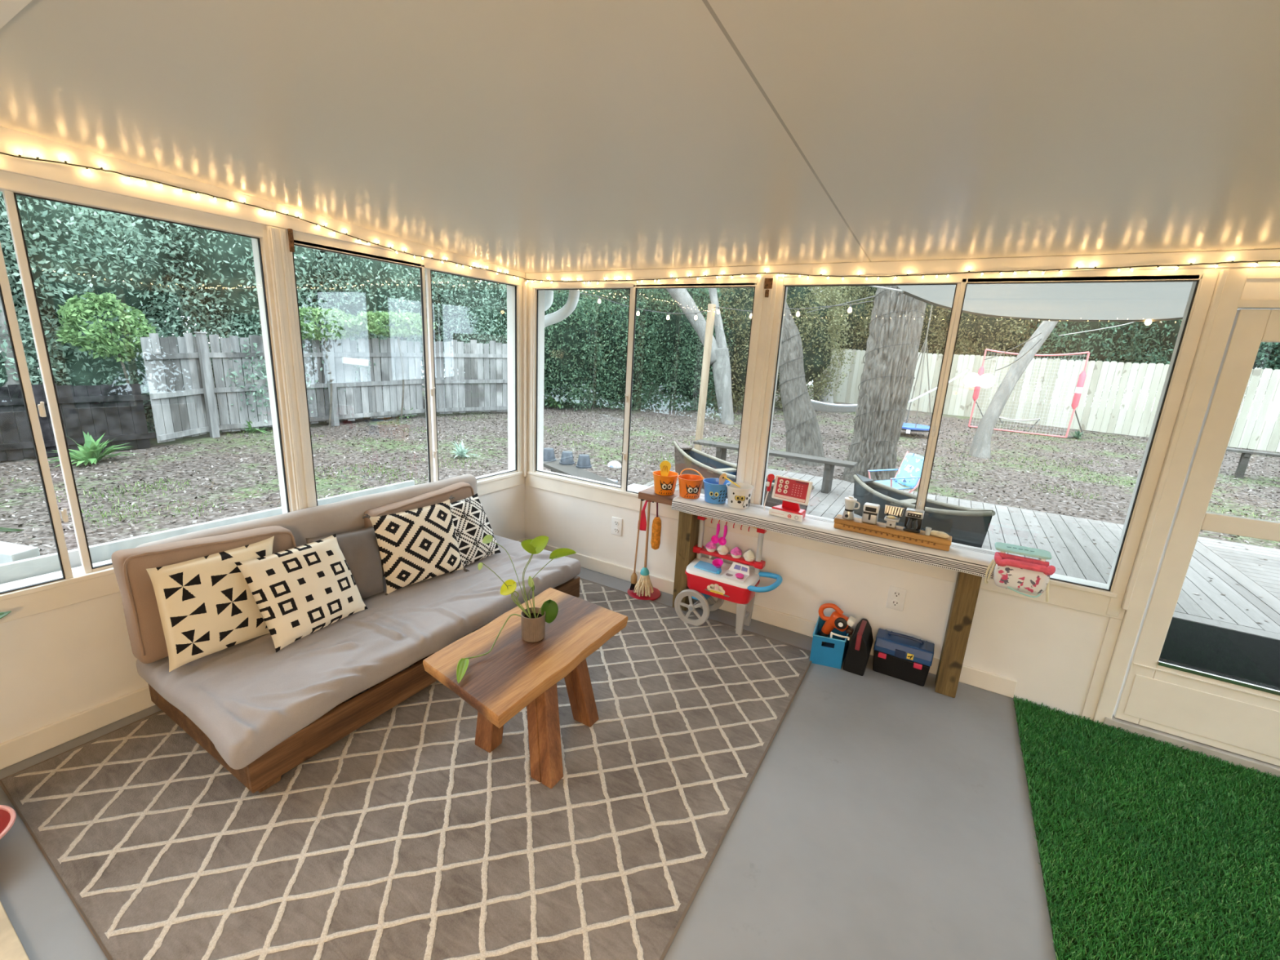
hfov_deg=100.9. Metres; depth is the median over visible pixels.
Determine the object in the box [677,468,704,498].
bucket
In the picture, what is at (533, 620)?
potted plant
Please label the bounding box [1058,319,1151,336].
string
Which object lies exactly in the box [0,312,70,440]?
leafy shrub
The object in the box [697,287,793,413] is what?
leafy shrub
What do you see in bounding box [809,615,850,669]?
storage bin
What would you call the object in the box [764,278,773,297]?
bracket remnant
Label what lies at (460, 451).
leafy weed
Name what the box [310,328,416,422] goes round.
leafy shrub
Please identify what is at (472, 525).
throw pillow
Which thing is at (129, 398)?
retaining wall
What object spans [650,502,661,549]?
toy duster
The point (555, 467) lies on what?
garden bench
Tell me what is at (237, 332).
leafy shrub
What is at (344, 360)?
plate
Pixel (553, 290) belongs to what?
leafy tree
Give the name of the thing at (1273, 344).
leafy tree
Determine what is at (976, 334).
leafy tree
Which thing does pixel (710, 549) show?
cup
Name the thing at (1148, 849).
mat
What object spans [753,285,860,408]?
leafy shrub
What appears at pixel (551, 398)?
palmetto
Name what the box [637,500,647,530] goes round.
dustpan
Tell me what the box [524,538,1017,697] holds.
baseboard
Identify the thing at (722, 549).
ice
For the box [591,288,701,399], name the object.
leafy tree
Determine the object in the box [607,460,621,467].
bowl
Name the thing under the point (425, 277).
window
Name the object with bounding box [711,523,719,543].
scoop
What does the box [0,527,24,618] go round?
potted plant
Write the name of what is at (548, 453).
plant pot
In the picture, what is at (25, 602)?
trim
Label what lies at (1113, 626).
trim
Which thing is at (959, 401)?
fence
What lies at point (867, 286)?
leafy tree
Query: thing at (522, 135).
ceiling
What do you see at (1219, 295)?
trim
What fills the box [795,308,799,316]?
bulb socket
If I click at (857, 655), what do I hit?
tool case
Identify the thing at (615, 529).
socket
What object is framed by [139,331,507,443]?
fence
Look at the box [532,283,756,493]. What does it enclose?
window
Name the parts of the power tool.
handle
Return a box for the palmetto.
[543,392,573,408]
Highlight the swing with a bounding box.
[901,304,933,433]
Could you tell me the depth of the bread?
2.58 m
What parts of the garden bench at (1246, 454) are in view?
leg, seat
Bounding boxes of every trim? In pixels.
[0,0,31,28]
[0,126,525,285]
[0,471,524,623]
[262,226,315,511]
[519,281,533,476]
[524,471,1117,617]
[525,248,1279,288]
[735,275,783,528]
[1080,617,1122,720]
[1093,267,1249,725]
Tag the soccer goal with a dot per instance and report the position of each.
(1082, 377)
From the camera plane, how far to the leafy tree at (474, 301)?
13.30 m
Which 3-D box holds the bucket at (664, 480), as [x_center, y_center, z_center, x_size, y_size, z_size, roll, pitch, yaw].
[0.161,-0.021,3.357,0.165,0.212,0.165,11,16,29]
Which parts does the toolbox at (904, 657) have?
lid, carry handle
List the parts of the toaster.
lever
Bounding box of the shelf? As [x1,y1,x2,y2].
[699,547,755,566]
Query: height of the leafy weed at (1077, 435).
0.220 m
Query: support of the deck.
on the yard at (93, 539)
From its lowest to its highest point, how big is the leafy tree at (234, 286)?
6.187 m
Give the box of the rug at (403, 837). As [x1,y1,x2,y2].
[0,577,811,959]
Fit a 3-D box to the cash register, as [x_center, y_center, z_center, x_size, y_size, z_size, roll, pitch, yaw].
[0.832,0.090,2.967,0.250,0.231,0.108,13,17,36]
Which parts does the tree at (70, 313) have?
stem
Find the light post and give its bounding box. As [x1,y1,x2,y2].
[693,303,715,451]
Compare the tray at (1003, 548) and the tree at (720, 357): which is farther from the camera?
the tree at (720, 357)
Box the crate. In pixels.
[627,483,651,489]
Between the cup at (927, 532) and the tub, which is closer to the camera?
the cup at (927, 532)
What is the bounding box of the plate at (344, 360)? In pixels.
[342,356,368,366]
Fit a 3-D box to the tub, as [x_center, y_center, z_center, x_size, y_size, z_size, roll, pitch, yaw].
[0.500,0.637,3.248,0.439,0.111,0.208,11,16,29]
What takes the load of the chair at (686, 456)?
on the deck
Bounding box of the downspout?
[544,289,579,327]
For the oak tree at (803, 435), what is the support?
on the yard at (93, 539)
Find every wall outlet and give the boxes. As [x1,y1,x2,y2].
[611,516,622,536]
[885,585,906,611]
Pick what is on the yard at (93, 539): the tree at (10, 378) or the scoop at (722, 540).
the tree at (10, 378)
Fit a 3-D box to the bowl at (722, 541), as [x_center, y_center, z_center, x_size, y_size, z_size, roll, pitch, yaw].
[0.509,0.374,3.245,0.052,0.051,0.024,11,16,29]
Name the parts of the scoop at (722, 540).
handle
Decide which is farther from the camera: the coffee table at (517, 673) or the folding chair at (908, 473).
the folding chair at (908, 473)
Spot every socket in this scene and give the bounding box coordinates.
[613,527,618,533]
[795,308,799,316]
[847,304,852,312]
[891,600,899,606]
[893,591,901,597]
[1144,319,1151,324]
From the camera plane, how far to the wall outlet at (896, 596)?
2.91 m
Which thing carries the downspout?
attached to the roof edge
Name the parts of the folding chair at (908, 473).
armrest, seat, armrest, backrest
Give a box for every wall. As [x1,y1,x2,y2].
[0,237,524,743]
[0,383,155,461]
[524,278,1279,716]
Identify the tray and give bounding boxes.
[693,560,720,573]
[995,542,1052,559]
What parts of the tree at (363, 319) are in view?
stem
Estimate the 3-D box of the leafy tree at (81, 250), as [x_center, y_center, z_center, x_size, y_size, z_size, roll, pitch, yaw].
[-9.554,-3.729,8.945,4.631,5.853,4.442,4,14,4]
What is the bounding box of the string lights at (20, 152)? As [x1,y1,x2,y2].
[0,151,525,279]
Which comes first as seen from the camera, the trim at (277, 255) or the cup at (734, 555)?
the trim at (277, 255)
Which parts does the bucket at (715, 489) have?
handle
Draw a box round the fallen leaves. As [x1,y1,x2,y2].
[769,471,1276,623]
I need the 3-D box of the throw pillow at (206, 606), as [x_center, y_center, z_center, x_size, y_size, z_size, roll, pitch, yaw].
[-1.720,0.498,2.197,0.163,0.412,0.452,11,16,29]
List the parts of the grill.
plate, lid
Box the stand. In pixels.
[626,498,660,600]
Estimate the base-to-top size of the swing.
3.700 m
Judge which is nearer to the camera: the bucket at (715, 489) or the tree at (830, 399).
the bucket at (715, 489)
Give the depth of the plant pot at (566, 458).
5.93 m
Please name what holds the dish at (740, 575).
on the cart
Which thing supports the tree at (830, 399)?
on the yard at (93, 539)
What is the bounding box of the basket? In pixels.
[984,542,1055,601]
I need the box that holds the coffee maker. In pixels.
[902,507,924,533]
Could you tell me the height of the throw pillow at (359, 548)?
0.363 m
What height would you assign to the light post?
2.702 m
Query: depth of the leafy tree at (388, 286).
11.35 m
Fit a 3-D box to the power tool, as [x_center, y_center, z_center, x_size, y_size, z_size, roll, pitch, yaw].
[1.090,0.820,2.957,0.198,0.253,0.088,11,16,29]
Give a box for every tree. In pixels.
[0,191,230,379]
[0,197,49,340]
[0,297,33,461]
[54,291,156,384]
[142,221,362,381]
[298,306,365,428]
[306,250,455,390]
[338,309,435,422]
[413,271,506,402]
[506,289,595,390]
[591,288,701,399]
[666,288,733,425]
[778,302,824,466]
[809,287,833,404]
[819,285,877,351]
[824,285,876,315]
[840,285,926,483]
[863,302,948,354]
[927,306,1043,405]
[968,320,1057,458]
[1015,320,1158,408]
[1120,319,1279,396]
[1258,342,1279,390]
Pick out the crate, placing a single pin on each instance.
(632, 486)
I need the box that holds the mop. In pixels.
[633,501,653,596]
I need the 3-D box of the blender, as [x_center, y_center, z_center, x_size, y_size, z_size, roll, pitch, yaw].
[1.117,0.146,2.800,0.073,0.119,0.062,4,14,4]
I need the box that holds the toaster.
[861,502,879,524]
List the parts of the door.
kick panel, frame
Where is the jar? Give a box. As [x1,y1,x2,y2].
[844,499,856,510]
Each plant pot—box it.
[543,447,555,461]
[559,450,574,465]
[576,453,591,468]
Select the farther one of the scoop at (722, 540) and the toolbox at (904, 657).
the scoop at (722, 540)
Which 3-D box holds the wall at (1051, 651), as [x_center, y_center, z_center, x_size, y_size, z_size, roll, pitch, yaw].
[1.356,-0.048,2.872,5.370,2.120,0.110,11,16,29]
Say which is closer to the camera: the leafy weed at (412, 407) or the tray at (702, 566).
the tray at (702, 566)
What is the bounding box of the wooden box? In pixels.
[833,514,951,551]
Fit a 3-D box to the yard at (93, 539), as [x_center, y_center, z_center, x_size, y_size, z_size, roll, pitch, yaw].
[2.109,-0.565,9.363,32.000,0.764,36.000,11,16,29]
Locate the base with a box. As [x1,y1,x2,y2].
[148,576,579,793]
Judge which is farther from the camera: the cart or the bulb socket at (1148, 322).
the bulb socket at (1148, 322)
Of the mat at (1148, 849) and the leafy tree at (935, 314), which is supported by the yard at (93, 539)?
the leafy tree at (935, 314)
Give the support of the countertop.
on the cart
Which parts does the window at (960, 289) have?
sash, sash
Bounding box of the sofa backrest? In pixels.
[135,474,476,547]
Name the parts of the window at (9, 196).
sash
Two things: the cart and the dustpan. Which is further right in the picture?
the cart
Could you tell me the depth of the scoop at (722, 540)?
3.23 m
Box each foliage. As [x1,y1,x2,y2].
[579,288,671,410]
[635,288,739,413]
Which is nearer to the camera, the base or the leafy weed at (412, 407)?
the base
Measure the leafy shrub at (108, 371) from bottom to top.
2.622 m
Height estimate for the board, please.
0.022 m
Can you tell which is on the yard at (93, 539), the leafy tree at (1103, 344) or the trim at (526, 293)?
the leafy tree at (1103, 344)
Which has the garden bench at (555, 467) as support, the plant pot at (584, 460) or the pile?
the plant pot at (584, 460)
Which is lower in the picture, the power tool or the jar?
the power tool
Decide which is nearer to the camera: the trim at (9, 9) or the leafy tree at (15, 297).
the trim at (9, 9)
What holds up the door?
in the wall at (1051, 651)
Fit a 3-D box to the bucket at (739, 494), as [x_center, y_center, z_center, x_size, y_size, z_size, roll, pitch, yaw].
[0.587,0.069,3.114,0.160,0.176,0.160,-7,17,-37]
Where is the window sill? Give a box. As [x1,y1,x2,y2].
[0,480,414,584]
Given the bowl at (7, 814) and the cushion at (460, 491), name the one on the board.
the bowl at (7, 814)
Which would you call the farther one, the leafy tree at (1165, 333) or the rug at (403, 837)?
the leafy tree at (1165, 333)
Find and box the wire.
[807,295,1041,370]
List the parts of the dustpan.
handle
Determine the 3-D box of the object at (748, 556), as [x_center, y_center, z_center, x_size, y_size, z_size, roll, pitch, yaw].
[0.661,0.479,3.202,0.074,0.116,0.074,11,16,29]
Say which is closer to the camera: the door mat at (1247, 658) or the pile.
the door mat at (1247, 658)
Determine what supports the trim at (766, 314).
attached to the wall at (1051, 651)
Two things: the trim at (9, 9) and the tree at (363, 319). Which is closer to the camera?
the trim at (9, 9)
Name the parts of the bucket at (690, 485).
handle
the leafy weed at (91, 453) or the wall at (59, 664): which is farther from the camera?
the leafy weed at (91, 453)
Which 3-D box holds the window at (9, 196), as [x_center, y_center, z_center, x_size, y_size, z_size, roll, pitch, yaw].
[-2.148,-0.297,1.899,0.093,1.402,1.585,11,16,29]
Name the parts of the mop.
handle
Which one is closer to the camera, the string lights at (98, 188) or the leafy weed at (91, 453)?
the string lights at (98, 188)
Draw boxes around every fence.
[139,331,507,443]
[830,349,1279,452]
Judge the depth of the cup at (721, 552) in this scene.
3.26 m
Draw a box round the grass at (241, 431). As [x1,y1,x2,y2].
[0,412,1279,527]
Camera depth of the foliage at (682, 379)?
14.28 m
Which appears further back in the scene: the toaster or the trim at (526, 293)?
the trim at (526, 293)
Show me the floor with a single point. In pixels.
(883, 817)
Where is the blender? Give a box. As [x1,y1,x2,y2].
[841,495,860,519]
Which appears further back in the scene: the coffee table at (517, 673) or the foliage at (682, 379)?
the foliage at (682, 379)
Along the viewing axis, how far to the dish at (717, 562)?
3.24 m
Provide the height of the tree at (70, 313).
2.382 m
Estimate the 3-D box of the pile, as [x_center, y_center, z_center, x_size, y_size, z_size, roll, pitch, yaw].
[-6.040,-1.464,12.076,0.988,0.167,0.380,11,16,29]
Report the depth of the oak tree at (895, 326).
7.69 m
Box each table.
[422,587,627,788]
[638,485,982,697]
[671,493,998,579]
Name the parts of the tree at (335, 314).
stem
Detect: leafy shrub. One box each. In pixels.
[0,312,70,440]
[19,306,214,437]
[178,307,326,432]
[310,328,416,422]
[483,283,559,405]
[543,289,621,411]
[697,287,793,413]
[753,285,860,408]
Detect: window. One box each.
[0,187,292,594]
[290,240,519,506]
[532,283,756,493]
[759,275,1202,591]
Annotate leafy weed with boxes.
[48,431,141,466]
[241,416,270,433]
[399,407,416,418]
[449,440,477,457]
[1069,428,1088,438]
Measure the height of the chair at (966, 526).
0.467 m
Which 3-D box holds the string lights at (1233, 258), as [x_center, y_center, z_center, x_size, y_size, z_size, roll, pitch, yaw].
[1.355,-1.009,2.556,5.064,0.070,0.022,11,16,29]
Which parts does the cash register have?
cord, panel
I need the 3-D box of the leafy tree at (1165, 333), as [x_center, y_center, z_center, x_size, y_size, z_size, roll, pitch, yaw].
[14.594,-3.732,13.705,3.572,5.170,3.430,2,14,-6]
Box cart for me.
[674,515,782,635]
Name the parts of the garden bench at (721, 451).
leg, seat, leg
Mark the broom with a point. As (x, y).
(633, 577)
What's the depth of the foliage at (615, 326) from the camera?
14.04 m
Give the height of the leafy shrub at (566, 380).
4.479 m
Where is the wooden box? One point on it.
(856, 525)
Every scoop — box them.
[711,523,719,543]
[718,524,727,545]
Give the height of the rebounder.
0.408 m
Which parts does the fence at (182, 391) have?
post, post, post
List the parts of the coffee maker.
control panel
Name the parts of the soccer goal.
post, post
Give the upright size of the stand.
0.700 m
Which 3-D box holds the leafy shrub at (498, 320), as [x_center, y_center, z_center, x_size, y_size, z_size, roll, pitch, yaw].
[-3.313,-3.694,15.057,2.861,3.817,3.012,3,14,1]
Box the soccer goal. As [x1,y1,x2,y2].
[968,348,1089,438]
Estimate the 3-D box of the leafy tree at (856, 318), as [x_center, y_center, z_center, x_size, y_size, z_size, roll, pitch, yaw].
[7.766,-5.543,19.988,3.536,4.848,3.846,-9,18,-40]
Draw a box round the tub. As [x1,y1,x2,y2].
[684,570,759,604]
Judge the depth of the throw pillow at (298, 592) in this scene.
2.31 m
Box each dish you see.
[711,558,723,568]
[735,573,744,578]
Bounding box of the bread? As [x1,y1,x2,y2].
[930,529,950,538]
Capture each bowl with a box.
[0,804,16,839]
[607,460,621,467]
[711,535,719,543]
[718,537,726,545]
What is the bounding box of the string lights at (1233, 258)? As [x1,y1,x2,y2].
[525,257,1279,284]
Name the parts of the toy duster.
handle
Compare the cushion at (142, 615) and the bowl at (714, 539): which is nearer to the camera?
the cushion at (142, 615)
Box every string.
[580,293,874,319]
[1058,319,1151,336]
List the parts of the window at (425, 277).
sash, sash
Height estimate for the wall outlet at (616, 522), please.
0.132 m
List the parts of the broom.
handle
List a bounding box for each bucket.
[652,460,678,495]
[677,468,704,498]
[702,472,730,504]
[723,475,754,508]
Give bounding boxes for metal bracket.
[287,228,294,252]
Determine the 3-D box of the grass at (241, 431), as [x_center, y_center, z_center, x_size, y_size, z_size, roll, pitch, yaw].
[0.568,-0.556,9.754,17.920,0.400,9.730,0,14,-11]
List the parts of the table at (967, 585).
leg, leg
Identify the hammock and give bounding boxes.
[810,369,968,413]
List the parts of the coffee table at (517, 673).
leg, leg, leg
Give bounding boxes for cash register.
[763,473,813,521]
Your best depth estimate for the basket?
2.34 m
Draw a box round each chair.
[673,440,813,511]
[853,473,995,547]
[867,451,924,493]
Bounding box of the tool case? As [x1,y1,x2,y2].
[843,618,873,675]
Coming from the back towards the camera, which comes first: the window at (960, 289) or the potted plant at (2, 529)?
the window at (960, 289)
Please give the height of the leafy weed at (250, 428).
0.281 m
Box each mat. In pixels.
[1013,694,1279,959]
[1158,617,1279,690]
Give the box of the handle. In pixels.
[830,631,849,640]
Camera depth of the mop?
3.51 m
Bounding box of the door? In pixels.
[1102,298,1279,778]
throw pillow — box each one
[146,536,274,671]
[234,533,368,652]
[305,526,384,599]
[362,495,469,595]
[449,493,501,573]
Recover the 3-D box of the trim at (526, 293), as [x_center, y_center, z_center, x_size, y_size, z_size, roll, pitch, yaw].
[-0.852,-0.722,3.954,0.085,1.443,0.068,11,16,29]
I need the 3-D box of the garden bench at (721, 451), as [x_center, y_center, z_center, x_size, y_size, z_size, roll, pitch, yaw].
[1.835,-0.197,7.542,2.311,0.440,0.260,12,16,31]
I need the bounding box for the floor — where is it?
[0,567,1092,959]
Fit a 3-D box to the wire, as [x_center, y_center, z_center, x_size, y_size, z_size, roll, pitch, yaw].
[4.349,-2.426,8.807,4.173,1.009,4.010,11,16,29]
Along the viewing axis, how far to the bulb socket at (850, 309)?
6.75 m
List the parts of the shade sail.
cord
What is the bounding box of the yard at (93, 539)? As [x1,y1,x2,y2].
[0,377,1279,555]
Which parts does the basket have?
aqua trim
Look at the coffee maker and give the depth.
2.63 m
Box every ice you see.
[705,541,716,558]
[716,544,728,560]
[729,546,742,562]
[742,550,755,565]
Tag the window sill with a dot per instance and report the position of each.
(23, 569)
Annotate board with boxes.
[0,901,29,959]
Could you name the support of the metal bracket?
attached to the wall at (59, 664)
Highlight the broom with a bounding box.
[629,500,642,590]
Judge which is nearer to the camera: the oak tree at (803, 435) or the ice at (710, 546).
the ice at (710, 546)
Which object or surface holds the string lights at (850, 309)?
hanging from the light post
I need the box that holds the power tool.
[817,603,856,644]
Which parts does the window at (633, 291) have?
sash, sash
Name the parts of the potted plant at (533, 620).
stem, stem, stem, stem, stem, stem, stem, stem, pot, stem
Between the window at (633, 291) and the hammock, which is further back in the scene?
the hammock
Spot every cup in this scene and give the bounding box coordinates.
[706,547,716,551]
[717,550,728,555]
[730,553,742,558]
[743,556,755,561]
[924,527,931,535]
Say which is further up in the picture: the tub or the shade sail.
the shade sail
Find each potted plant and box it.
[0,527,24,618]
[456,534,576,684]
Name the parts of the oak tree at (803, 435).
wound cord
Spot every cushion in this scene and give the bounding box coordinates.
[111,525,296,663]
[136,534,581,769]
[364,481,474,576]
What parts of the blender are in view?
lid, handle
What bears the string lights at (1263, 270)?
attached to the wall at (1051, 651)
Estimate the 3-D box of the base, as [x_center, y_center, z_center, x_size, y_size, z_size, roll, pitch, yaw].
[-1.236,0.769,2.828,0.856,0.258,1.890,11,16,29]
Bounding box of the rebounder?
[999,416,1040,431]
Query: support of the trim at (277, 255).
attached to the wall at (59, 664)
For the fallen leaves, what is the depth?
5.58 m
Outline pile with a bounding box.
[372,417,391,419]
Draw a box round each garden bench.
[542,458,628,487]
[693,439,857,493]
[1226,447,1279,478]
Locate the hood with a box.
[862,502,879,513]
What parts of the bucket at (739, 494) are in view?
handle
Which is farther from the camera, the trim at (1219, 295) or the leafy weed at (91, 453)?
the leafy weed at (91, 453)
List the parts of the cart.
leg, leg, push handle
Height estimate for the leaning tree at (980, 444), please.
4.196 m
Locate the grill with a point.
(891, 521)
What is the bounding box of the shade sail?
[868,281,1279,321]
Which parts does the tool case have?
handle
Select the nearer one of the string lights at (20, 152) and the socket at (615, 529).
the string lights at (20, 152)
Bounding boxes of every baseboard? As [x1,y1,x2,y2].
[0,537,525,769]
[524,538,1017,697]
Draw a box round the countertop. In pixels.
[685,556,759,588]
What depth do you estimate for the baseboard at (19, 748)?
2.10 m
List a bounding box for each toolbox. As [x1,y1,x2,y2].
[872,628,934,686]
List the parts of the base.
leg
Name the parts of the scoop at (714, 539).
handle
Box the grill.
[884,504,904,528]
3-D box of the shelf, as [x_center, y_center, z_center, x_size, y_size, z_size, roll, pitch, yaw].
[0.545,0.476,3.274,0.444,0.022,0.060,11,16,29]
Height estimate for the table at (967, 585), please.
0.748 m
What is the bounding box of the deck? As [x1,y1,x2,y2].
[643,462,1279,640]
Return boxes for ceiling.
[0,0,1279,272]
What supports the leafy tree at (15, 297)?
on the yard at (93, 539)
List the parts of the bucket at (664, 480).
handle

